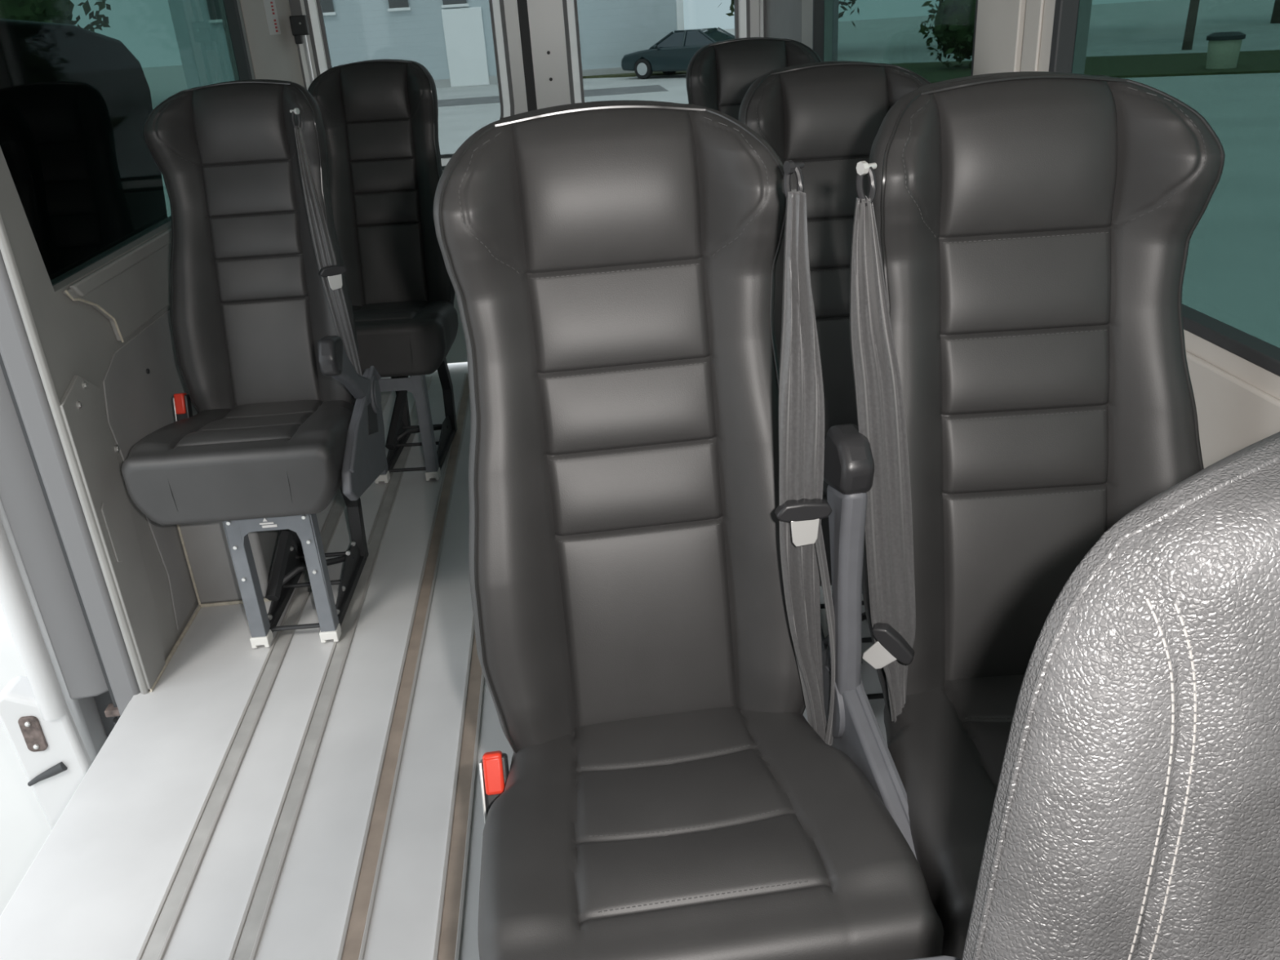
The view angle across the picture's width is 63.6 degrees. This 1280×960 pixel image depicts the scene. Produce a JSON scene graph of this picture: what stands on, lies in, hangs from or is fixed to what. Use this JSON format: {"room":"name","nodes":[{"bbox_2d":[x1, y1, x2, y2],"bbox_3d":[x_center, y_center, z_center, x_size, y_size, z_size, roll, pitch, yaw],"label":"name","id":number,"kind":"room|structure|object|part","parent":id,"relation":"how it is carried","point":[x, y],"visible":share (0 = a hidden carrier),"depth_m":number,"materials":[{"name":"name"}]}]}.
{"room":"vehicle interior","nodes":[
{"label":"vehicle interior","id":0,"kind":"room"},
{"bbox_2d":[0,0,255,660],"bbox_3d":[-1.099,-0.103,1.393,0.055,1.720,5.400,-5,25,-3],"label":"wall","id":1,"kind":"structure","parent":0,"point":[76,338],"depth_m":2.06,"materials":[{"name":"grey plastic"}]},
{"bbox_2d":[0,365,108,829],"bbox_3d":[-1.341,-0.249,2.574,0.227,1.690,1.348,-5,25,-3],"label":"sliding door","id":2,"kind":"structure","parent":1,"relation":"in","point":[50,717],"depth_m":2.15,"materials":[{"name":"white metal"}]},
{"bbox_3d":[-1.300,0.544,2.209,0.040,0.090,0.008,-5,25,-3],"label":"latch plate","id":3,"kind":"part","parent":2,"relation":"part of","materials":[{"name":"metal"}]},
{"bbox_2d":[0,353,119,719],"bbox_3d":[-1.193,-0.238,1.941,0.008,1.720,0.048,-5,25,-3],"label":"door frame","id":4,"kind":"structure","parent":1,"relation":"attached to","point":[2,364],"depth_m":2.06,"materials":[{"name":"white metal"}]},
{"bbox_2d":[0,700,130,916],"bbox_3d":[-1.018,0.872,1.518,0.014,0.156,1.615,-5,25,-3],"label":"trim","id":5,"kind":"structure","parent":1,"relation":"attached to","point":[130,700],"depth_m":1.89,"materials":[{"name":"plastic"}]},
{"bbox_2d":[0,249,140,716],"bbox_3d":[-1.155,-0.236,1.930,0.058,1.720,0.056,-5,25,-3],"label":"trim","id":6,"kind":"structure","parent":1,"relation":"attached to","point":[15,349],"depth_m":2.02,"materials":[{"name":"grey rubber"}]},
{"bbox_2d":[76,400,82,408],"bbox_3d":[-1.096,-0.147,2.017,0.006,0.016,0.016,-5,25,-3],"label":"screw","id":7,"kind":"object","parent":1,"relation":"attached to","point":[79,404],"visible":1,"depth_m":2.01,"materials":[{"name":"silver metal"}]},
{"bbox_2d":[0,210,165,693],"bbox_3d":[-1.120,-0.308,1.963,0.028,1.620,0.172,-5,25,-3],"label":"trim","id":8,"kind":"structure","parent":1,"relation":"attached to","point":[84,433],"depth_m":2.10,"materials":[{"name":"grey plastic"}]},
{"bbox_2d":[82,381,88,389],"bbox_3d":[-1.101,-0.189,2.048,0.006,0.016,0.016,-5,25,-3],"label":"screw","id":9,"kind":"object","parent":1,"relation":"attached to","point":[85,385],"visible":1,"depth_m":2.04,"materials":[{"name":"silver metal"}]},
{"bbox_2d":[93,691,119,737],"bbox_3d":[-1.143,0.557,2.313,0.130,0.240,0.093,-5,25,-3],"label":"bracket","id":10,"kind":"object","parent":1,"relation":"attached to","point":[108,713],"visible":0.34,"depth_m":2.30,"materials":[{"name":"grey metal"}]},
{"bbox_3d":[-1.128,0.501,2.258,0.075,0.017,0.030,-5,25,-3],"label":"arm","id":11,"kind":"part","parent":10,"relation":"part of","materials":[{"name":"metal"}]},
{"bbox_2d":[114,444,119,453],"bbox_3d":[-1.097,-0.066,2.164,0.006,0.018,0.018,-5,25,-3],"label":"screw","id":12,"kind":"object","parent":1,"relation":"attached to","point":[117,448],"visible":1,"depth_m":2.16,"materials":[{"name":"silver metal"}]},
{"bbox_2d":[62,227,172,342],"bbox_3d":[-1.194,-0.697,2.915,0.022,0.162,1.932,-5,25,-3],"label":"trim","id":13,"kind":"structure","parent":1,"relation":"attached to","point":[134,287],"depth_m":2.30,"materials":[{"name":"grey plastic"}]},
{"bbox_2d":[0,0,239,285],"bbox_3d":[-1.246,-0.989,2.589,0.007,0.690,1.835,-5,25,-3],"label":"window","id":14,"kind":"structure","parent":1,"relation":"in","point":[81,81],"depth_m":2.27,"materials":[{"name":"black glass"}]},
{"bbox_2d":[102,308,198,630],"bbox_3d":[-1.179,-0.318,3.105,0.004,0.655,1.900,-5,25,-3],"label":"wall panel","id":15,"kind":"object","parent":1,"relation":"attached to","point":[139,403],"depth_m":2.38,"materials":[{"name":"grey plastic"}]},
{"bbox_2d":[148,524,269,692],"bbox_3d":[-0.997,0.242,2.332,0.180,0.300,0.355,-5,25,-3],"label":"trim","id":16,"kind":"structure","parent":1,"relation":"attached to","point":[240,602],"depth_m":2.48,"materials":[{"name":"grey plastic"}]},
{"bbox_2d":[178,521,279,604],"bbox_3d":[-1.050,-0.009,2.888,0.183,0.300,0.870,-5,25,-3],"label":"trim","id":17,"kind":"structure","parent":1,"relation":"attached to","point":[206,546],"depth_m":2.51,"materials":[{"name":"grey plastic"}]},
{"bbox_2d":[223,0,252,79],"bbox_3d":[-1.303,-1.356,3.387,0.033,0.640,0.035,-5,25,-3],"label":"trim","id":18,"kind":"structure","parent":1,"relation":"attached to","point":[231,6],"depth_m":3.34,"materials":[{"name":"grey rubber"}]},
{"bbox_2d":[262,0,280,35],"bbox_3d":[-1.254,-1.628,3.480,0.002,0.230,0.067,3,26,15],"label":"warning sticker","id":19,"kind":"object","parent":1,"relation":"attached to","point":[270,9],"visible":1,"depth_m":3.50,"materials":[{"name":"white paper"}]},
{"bbox_2d":[270,1,278,31],"bbox_3d":[-1.250,-1.628,3.491,0.004,0.204,0.012,-5,25,-3],"label":"print","id":20,"kind":"object","parent":19,"relation":"attached to","point":[273,15],"depth_m":3.51,"materials":[{"name":"red"}]},
{"bbox_2d":[240,0,304,87],"bbox_3d":[-1.234,-1.148,3.692,0.105,1.720,0.244,-5,25,-3],"label":"trim","id":21,"kind":"structure","parent":1,"relation":"attached to","point":[276,56],"depth_m":3.52,"materials":[{"name":"grey plastic"}]},
{"bbox_2d":[0,362,888,959],"bbox_3d":[-0.105,0.634,1.819,1.888,0.090,5.400,-5,25,-3],"label":"floor","id":22,"kind":"structure","parent":0,"point":[95,888],"depth_m":1.93,"materials":[{"name":"plastic"}]},
{"bbox_2d":[135,391,391,959],"bbox_3d":[-0.792,0.538,2.014,0.040,0.006,4.550,-5,25,-3],"label":"floor track","id":23,"kind":"object","parent":22,"relation":"on","point":[154,946],"visible":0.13,"depth_m":1.95,"materials":[{"name":"metal"}]},
{"bbox_2d":[227,376,432,959],"bbox_3d":[-0.648,0.525,2.022,0.040,0.006,4.550,-5,25,-3],"label":"floor track","id":24,"kind":"object","parent":22,"relation":"on","point":[246,942],"visible":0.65,"depth_m":2.00,"materials":[{"name":"metal"}]},
{"bbox_2d":[121,79,386,648],"bbox_3d":[-0.840,-0.246,2.305,0.466,1.179,0.643,-4,25,-1],"label":"passenger seat","id":25,"kind":"object","parent":24,"relation":"on","point":[288,417],"visible":1,"depth_m":2.31,"materials":[{"name":"black leather"}]},
{"bbox_3d":[-1.067,-0.155,2.377,0.004,0.073,0.041,-4,25,-1],"label":"plate","id":26,"kind":"part","parent":25,"relation":"part of","materials":[{"name":"silver metal"}]},
{"bbox_2d":[121,400,354,525],"bbox_3d":[-0.837,-0.079,2.278,0.428,0.165,0.453,-4,25,-1],"label":"cushion","id":27,"kind":"object","parent":25,"relation":"on","point":[231,460],"depth_m":2.09,"materials":[{"name":"black leather"}]},
{"bbox_3d":[-0.874,0.195,2.293,0.042,0.367,0.038,-4,25,-1],"label":"leg","id":28,"kind":"part","parent":25,"relation":"part of","materials":[{"name":"grey metal"}]},
{"bbox_3d":[-0.872,-0.512,2.380,0.410,0.754,0.284,-4,25,-1],"label":"backrest","id":29,"kind":"part","parent":25,"relation":"part of","materials":[{"name":"black leather"}]},
{"bbox_3d":[-0.880,0.253,2.537,0.024,0.084,0.392,-4,25,-1],"label":"rail","id":30,"kind":"part","parent":25,"relation":"part of","materials":[{"name":"black metal"}]},
{"bbox_3d":[-0.790,0.339,2.379,0.157,0.011,0.011,-4,25,-1],"label":"cross rod","id":31,"kind":"part","parent":25,"relation":"part of","materials":[{"name":"black metal"}]},
{"bbox_3d":[-0.897,0.052,2.602,0.030,0.389,0.131,-4,25,-1],"label":"leg","id":32,"kind":"part","parent":25,"relation":"part of","materials":[{"name":"black metal"}]},
{"bbox_3d":[-0.801,0.256,2.538,0.157,0.011,0.011,-4,25,-1],"label":"cross rod","id":33,"kind":"part","parent":25,"relation":"part of","materials":[{"name":"black metal"}]},
{"bbox_3d":[-0.726,0.184,2.297,0.042,0.367,0.038,-4,25,-1],"label":"leg","id":34,"kind":"part","parent":25,"relation":"part of","materials":[{"name":"grey metal"}]},
{"bbox_3d":[-0.801,0.214,2.545,0.204,0.046,0.030,-22,30,-35],"label":"lever","id":35,"kind":"part","parent":25,"relation":"part of","materials":[{"name":"black metal"}]},
{"bbox_3d":[-0.809,0.193,2.652,0.157,0.011,0.011,-4,25,-1],"label":"cross rod","id":36,"kind":"part","parent":25,"relation":"part of","materials":[{"name":"black metal"}]},
{"bbox_3d":[-0.666,-0.433,2.257,0.031,0.032,0.003,-17,28,-27],"label":"blade","id":37,"kind":"part","parent":25,"relation":"part of","materials":[{"name":"silver metal"}]},
{"bbox_3d":[-0.624,-0.223,2.238,0.028,0.073,0.293,-4,-9,-1],"label":"armrest","id":38,"kind":"part","parent":25,"relation":"part of","materials":[{"name":"grey plastic"}]},
{"bbox_3d":[-0.723,0.241,2.541,0.024,0.084,0.392,-4,25,-1],"label":"rail","id":39,"kind":"part","parent":25,"relation":"part of","materials":[{"name":"black metal"}]},
{"bbox_3d":[-0.741,0.040,2.606,0.030,0.389,0.131,-4,25,-1],"label":"leg","id":40,"kind":"part","parent":25,"relation":"part of","materials":[{"name":"black metal"}]},
{"bbox_2d":[307,58,457,484],"bbox_3d":[-0.765,-0.617,3.105,0.428,1.179,0.643,-3,25,1],"label":"passenger seat","id":41,"kind":"object","parent":24,"relation":"on","point":[380,117],"visible":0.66,"depth_m":3.12,"materials":[{"name":"black leather"}]},
{"bbox_3d":[-0.779,-0.885,3.180,0.410,0.754,0.284,-3,25,1],"label":"backrest","id":42,"kind":"part","parent":41,"relation":"part of","materials":[{"name":"black leather"}]},
{"bbox_3d":[-0.798,-0.177,3.096,0.042,0.367,0.038,-3,25,1],"label":"leg","id":43,"kind":"part","parent":41,"relation":"part of","materials":[{"name":"grey metal"}]},
{"bbox_3d":[-0.795,-0.120,3.340,0.024,0.084,0.392,-3,25,1],"label":"rail","id":44,"kind":"part","parent":41,"relation":"part of","materials":[{"name":"black metal"}]},
{"bbox_3d":[-0.805,-0.322,3.405,0.030,0.389,0.131,-3,25,1],"label":"leg","id":45,"kind":"part","parent":41,"relation":"part of","materials":[{"name":"black metal"}]},
{"bbox_2d":[352,300,457,377],"bbox_3d":[-0.756,-0.451,3.078,0.428,0.165,0.453,-3,25,1],"label":"cushion","id":46,"kind":"object","parent":41,"relation":"on","point":[397,338],"depth_m":2.88,"materials":[{"name":"black leather"}]},
{"bbox_3d":[-0.714,-0.032,3.178,0.157,0.011,0.011,-3,25,1],"label":"cross rod","id":47,"kind":"part","parent":41,"relation":"part of","materials":[{"name":"black metal"}]},
{"bbox_3d":[-0.716,-0.116,3.338,0.157,0.011,0.011,-3,25,1],"label":"cross rod","id":48,"kind":"part","parent":41,"relation":"part of","materials":[{"name":"black metal"}]},
{"bbox_3d":[-0.715,-0.158,3.345,0.204,0.046,0.030,-21,30,-33],"label":"lever","id":49,"kind":"part","parent":41,"relation":"part of","materials":[{"name":"black metal"}]},
{"bbox_3d":[-0.718,-0.179,3.452,0.157,0.011,0.011,-3,25,1],"label":"cross rod","id":50,"kind":"part","parent":41,"relation":"part of","materials":[{"name":"black metal"}]},
{"bbox_3d":[-0.650,-0.186,3.093,0.042,0.367,0.038,-3,25,1],"label":"leg","id":51,"kind":"part","parent":41,"relation":"part of","materials":[{"name":"grey metal"}]},
{"bbox_3d":[-0.638,-0.129,3.337,0.024,0.084,0.392,-3,25,1],"label":"rail","id":52,"kind":"part","parent":41,"relation":"part of","materials":[{"name":"black metal"}]},
{"bbox_3d":[-0.649,-0.331,3.402,0.030,0.389,0.131,-3,25,1],"label":"leg","id":53,"kind":"part","parent":41,"relation":"part of","materials":[{"name":"black metal"}]},
{"bbox_2d":[337,373,470,959],"bbox_3d":[-0.482,0.510,2.030,0.040,0.006,4.550,-5,25,-3],"label":"floor track","id":54,"kind":"object","parent":22,"relation":"on","point":[354,937],"visible":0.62,"depth_m":2.04,"materials":[{"name":"metal"}]},
{"bbox_2d":[432,616,484,959],"bbox_3d":[-0.336,0.497,2.038,0.040,0.006,4.550,-5,25,-3],"label":"floor track","id":55,"kind":"object","parent":22,"relation":"on","point":[447,944],"visible":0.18,"depth_m":1.81,"materials":[{"name":"metal"}]},
{"bbox_2d":[433,100,943,959],"bbox_3d":[0.037,0.223,1.157,0.461,1.179,0.643,-6,25,-5],"label":"passenger seat","id":56,"kind":"object","parent":22,"relation":"on","point":[648,471],"visible":1,"depth_m":1.15,"materials":[{"name":"black leather"}]},
{"bbox_3d":[-0.184,0.368,1.217,0.004,0.070,0.055,-6,25,-5],"label":"plate","id":57,"kind":"part","parent":56,"relation":"part of","materials":[{"name":"silver metal"}]},
{"bbox_3d":[-0.011,-0.041,1.230,0.410,0.754,0.284,-6,25,-5],"label":"backrest","id":58,"kind":"part","parent":56,"relation":"part of","materials":[{"name":"black leather"}]},
{"bbox_2d":[477,706,943,959],"bbox_3d":[0.045,0.390,1.129,0.428,0.165,0.453,-6,25,-5],"label":"cushion","id":59,"kind":"object","parent":56,"relation":"on","point":[611,833],"depth_m":1.02,"materials":[{"name":"black leather"}]},
{"bbox_3d":[0.177,0.056,1.107,0.031,0.032,0.004,-6,25,-5],"label":"blade","id":60,"kind":"part","parent":56,"relation":"part of","materials":[{"name":"silver metal"}]},
{"bbox_3d":[0.235,0.132,1.190,0.028,0.293,0.073,-6,25,-5],"label":"armrest","id":61,"kind":"part","parent":56,"relation":"part of","materials":[{"name":"grey plastic"}]},
{"bbox_2d":[685,37,822,119],"bbox_3d":[0.358,-0.600,2.909,0.428,1.179,0.643,-4,25,-1],"label":"passenger seat","id":62,"kind":"object","parent":22,"relation":"on","point":[720,74],"visible":0.05,"depth_m":2.88,"materials":[{"name":"black leather"}]},
{"bbox_2d":[737,61,930,699],"bbox_3d":[0.412,-0.153,1.949,0.428,1.159,0.643,-4,25,-1],"label":"passenger seat","id":63,"kind":"object","parent":22,"relation":"on","point":[827,117],"visible":0.09,"depth_m":1.95,"materials":[{"name":"black leather"}]},
{"bbox_3d":[0.381,0.337,2.177,0.024,0.083,0.392,-4,25,-1],"label":"rail","id":64,"kind":"part","parent":63,"relation":"part of","materials":[{"name":"black metal"}]},
{"bbox_2d":[819,435,831,586],"bbox_3d":[0.425,0.011,1.921,0.428,0.162,0.453,-4,25,-1],"label":"cushion","id":65,"kind":"object","parent":63,"relation":"on","point":[824,522],"depth_m":1.71,"materials":[{"name":"black leather"}]},
{"bbox_3d":[0.390,-0.417,2.025,0.410,0.741,0.284,-4,25,-1],"label":"backrest","id":66,"kind":"part","parent":63,"relation":"part of","materials":[{"name":"black leather"}]},
{"bbox_3d":[0.453,0.277,2.292,0.157,0.011,0.011,-4,25,-1],"label":"cross rod","id":67,"kind":"part","parent":63,"relation":"part of","materials":[{"name":"black metal"}]},
{"bbox_3d":[0.460,0.298,2.185,0.204,0.045,0.030,-22,30,-35],"label":"lever","id":68,"kind":"part","parent":63,"relation":"part of","materials":[{"name":"metal"}]},
{"bbox_3d":[0.460,0.339,2.178,0.157,0.011,0.011,-4,25,-1],"label":"cross rod","id":69,"kind":"part","parent":63,"relation":"part of","materials":[{"name":"black metal"}]},
{"bbox_3d":[0.471,0.423,2.019,0.157,0.011,0.011,-4,25,-1],"label":"cross rod","id":70,"kind":"part","parent":63,"relation":"part of","materials":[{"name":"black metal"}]},
{"bbox_2d":[848,71,1225,959],"bbox_3d":[0.464,0.182,1.185,0.467,1.179,0.656,-4,25,0],"label":"passenger seat","id":71,"kind":"object","parent":22,"relation":"on","point":[1020,240],"visible":0.67,"depth_m":1.20,"materials":[{"name":"black leather"}]},
{"bbox_3d":[0.279,0.203,1.198,0.040,0.039,0.003,6,26,20],"label":"blade","id":72,"kind":"part","parent":71,"relation":"part of","materials":[{"name":"silver metal"}]},
{"bbox_2d":[883,674,1024,959],"bbox_3d":[0.490,0.347,1.159,0.428,0.165,0.453,-4,25,0],"label":"cushion","id":73,"kind":"object","parent":71,"relation":"on","point":[947,735],"depth_m":1.11,"materials":[{"name":"black leather"}]},
{"bbox_3d":[0.463,-0.087,1.261,0.410,0.754,0.284,-4,25,0],"label":"backrest","id":74,"kind":"part","parent":71,"relation":"part of","materials":[{"name":"black leather"}]},
{"bbox_2d":[906,431,1279,959],"bbox_3d":[0.462,0.531,0.581,0.576,1.059,0.540,-5,25,-3],"label":"seat","id":75,"kind":"object","parent":22,"relation":"on","point":[1135,814],"visible":1,"depth_m":0.54,"materials":[{"name":"leather"}]},
{"bbox_3d":[0.185,0.350,0.580,0.058,0.041,0.175,-5,25,-3],"label":"armrest","id":76,"kind":"part","parent":75,"relation":"part of","materials":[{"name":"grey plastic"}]},
{"bbox_2d":[288,0,766,88],"bbox_3d":[-0.303,-1.293,3.876,2.102,1.720,0.050,-5,25,-3],"label":"wall","id":77,"kind":"structure","parent":0,"point":[295,5],"depth_m":3.66,"materials":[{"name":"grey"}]},
{"bbox_2d":[298,35,314,89],"bbox_3d":[-1.171,-1.141,3.858,0.016,0.962,0.080,-5,25,-3],"label":"trim","id":78,"kind":"structure","parent":77,"relation":"attached to","point":[304,53],"depth_m":3.67,"materials":[{"name":"white metal"}]},
{"bbox_2d":[299,0,528,363],"bbox_3d":[-0.783,-1.253,3.839,0.750,1.695,0.057,-5,25,-3],"label":"door","id":79,"kind":"structure","parent":77,"relation":"in","point":[504,19],"depth_m":3.70,"materials":[{"name":"white paint"}]},
{"bbox_2d":[288,15,310,44],"bbox_3d":[-1.179,-1.562,3.577,0.054,0.090,0.042,-5,25,-3],"label":"latch","id":80,"kind":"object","parent":79,"relation":"attached to","point":[299,24],"depth_m":3.56,"materials":[{"name":"grey plastic"}]},
{"bbox_2d":[516,0,537,111],"bbox_3d":[-0.392,-1.281,3.864,0.040,1.720,0.026,-5,25,-3],"label":"trim","id":81,"kind":"structure","parent":77,"relation":"attached to","point":[522,10],"depth_m":3.73,"materials":[{"name":"grey rubber"}]},
{"bbox_2d":[526,0,759,109],"bbox_3d":[0.038,-1.326,3.883,0.830,1.695,0.057,-5,25,-3],"label":"door","id":82,"kind":"structure","parent":77,"relation":"in","point":[553,24],"depth_m":3.73,"materials":[{"name":"white paint"}]},
{"bbox_2d":[801,0,1279,399],"bbox_3d":[0.750,-0.269,1.490,0.060,1.720,5.400,-5,25,-3],"label":"wall","id":83,"kind":"structure","parent":0,"point":[1246,371],"depth_m":1.35,"materials":[{"name":"beige plastic"}]},
{"bbox_2d":[759,0,763,37],"bbox_3d":[0.453,-1.440,3.874,0.013,1.300,0.080,-5,25,-3],"label":"door frame","id":84,"kind":"structure","parent":83,"relation":"attached to","point":[761,2],"depth_m":3.73,"materials":[{"name":"white metal"}]},
{"bbox_2d":[765,0,801,42],"bbox_3d":[0.507,-1.251,3.670,0.019,1.720,0.494,-5,25,-3],"label":"trim","id":85,"kind":"structure","parent":83,"relation":"attached to","point":[783,17],"depth_m":3.49,"materials":[{"name":"grey plastic"}]},
{"bbox_2d":[812,0,977,75],"bbox_3d":[0.602,-1.100,2.574,0.034,0.655,1.325,-5,25,-3],"label":"trim","id":86,"kind":"structure","parent":83,"relation":"attached to","point":[818,5],"depth_m":3.14,"materials":[{"name":"grey rubber"}]},
{"bbox_2d":[823,0,976,83],"bbox_3d":[0.620,-1.104,2.574,0.006,0.690,1.365,-5,25,-3],"label":"window","id":87,"kind":"structure","parent":83,"relation":"in","point":[931,39],"depth_m":2.43,"materials":[{"name":"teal glass"}]},
{"bbox_2d":[973,0,1044,75],"bbox_3d":[0.648,-0.812,1.819,0.012,0.755,0.260,-5,25,-3],"label":"trim","id":88,"kind":"structure","parent":83,"relation":"attached to","point":[1000,32],"depth_m":1.81,"materials":[{"name":"beige plastic"}]},
{"bbox_2d":[1048,0,1279,376],"bbox_3d":[0.772,-0.276,0.751,0.034,0.655,2.060,-5,25,-3],"label":"trim","id":89,"kind":"structure","parent":83,"relation":"attached to","point":[1265,355],"depth_m":1.36,"materials":[{"name":"grey rubber"}]},
{"bbox_2d":[1071,0,1279,347],"bbox_3d":[0.790,-0.280,0.751,0.006,0.690,2.100,-5,25,-3],"label":"window","id":90,"kind":"structure","parent":83,"relation":"in","point":[1220,59],"depth_m":1.31,"materials":[{"name":"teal glass"}]},
{"bbox_2d":[1185,350,1279,468],"bbox_3d":[0.725,-0.130,1.551,0.010,0.220,5.200,-5,25,-3],"label":"trim","id":91,"kind":"structure","parent":83,"relation":"attached to","point":[1233,415],"depth_m":1.30,"materials":[{"name":"beige plastic"}]},
{"label":"outside","id":92,"kind":"structure","parent":0,"visible":0},
{"bbox_2d":[0,28,734,915],"bbox_3d":[-2.848,-12.520,32.623,120.000,0.100,110.000,-5,25,-3],"label":"ground","id":93,"kind":"structure","parent":92,"point":[24,828],"depth_m":3.65,"materials":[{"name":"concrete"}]},
{"bbox_2d":[320,0,684,88],"bbox_3d":[-7.066,-17.767,36.499,15.990,6.700,9.940,-5,25,-3],"label":"building","id":94,"kind":"structure","parent":93,"relation":"on","point":[452,39],"depth_m":32.95,"materials":[{"name":"grey"}]},
{"bbox_3d":[-9.901,-14.580,32.278,0.760,0.080,0.140,-5,25,-3],"label":"sill","id":95,"kind":"part","parent":94,"relation":"part of","materials":[{"name":"white paint"}]},
{"bbox_3d":[-7.563,-14.789,32.402,0.700,0.080,0.140,-5,25,-3],"label":"sill","id":96,"kind":"part","parent":94,"relation":"part of","materials":[{"name":"white paint"}]},
{"bbox_3d":[-5.823,-14.944,32.494,0.840,0.080,0.140,-5,25,-3],"label":"sill","id":97,"kind":"part","parent":94,"relation":"part of","materials":[{"name":"white paint"}]},
{"bbox_3d":[-5.579,-13.856,33.042,1.250,2.300,0.120,-5,25,-3],"label":"door","id":98,"kind":"part","parent":94,"relation":"part of","materials":[{"name":"white paint"}]},
{"bbox_2d":[437,84,668,106],"bbox_3d":[-8.825,-9.612,26.991,19.000,0.010,2.400,-5,25,-3],"label":"strip","id":99,"kind":"object","parent":93,"relation":"on","point":[652,88],"visible":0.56,"depth_m":27.21,"materials":[{"name":"grey concrete"}]},
{"bbox_2d":[582,71,686,78],"bbox_3d":[0.429,-12.886,32.764,5.400,0.060,2.400,-5,25,-3],"label":"curb","id":100,"kind":"object","parent":93,"relation":"on","point":[654,73],"visible":0.29,"depth_m":32.99,"materials":[{"name":"grey concrete"}]},
{"bbox_2d":[621,26,734,79],"bbox_3d":[1.531,-12.847,31.012,4.092,1.313,1.893,12,29,31],"label":"parked car","id":101,"kind":"object","parent":93,"relation":"on","point":[673,53],"visible":0.57,"depth_m":30.57,"materials":[{"name":"teal"}]},
{"bbox_3d":[1.682,-13.176,30.736,2.318,0.450,1.456,12,29,31],"label":"cabin glass","id":102,"kind":"part","parent":101,"relation":"part of","materials":[{"name":"blue"}]},
{"bbox_2d":[718,0,734,16],"bbox_3d":[5.550,-19.398,36.906,7.287,8.039,7.417,-5,25,-3],"label":"tree","id":103,"kind":"object","parent":93,"relation":"on","point":[731,7],"visible":0.02,"depth_m":37.72,"materials":[{"name":"green plant"}]}
]}

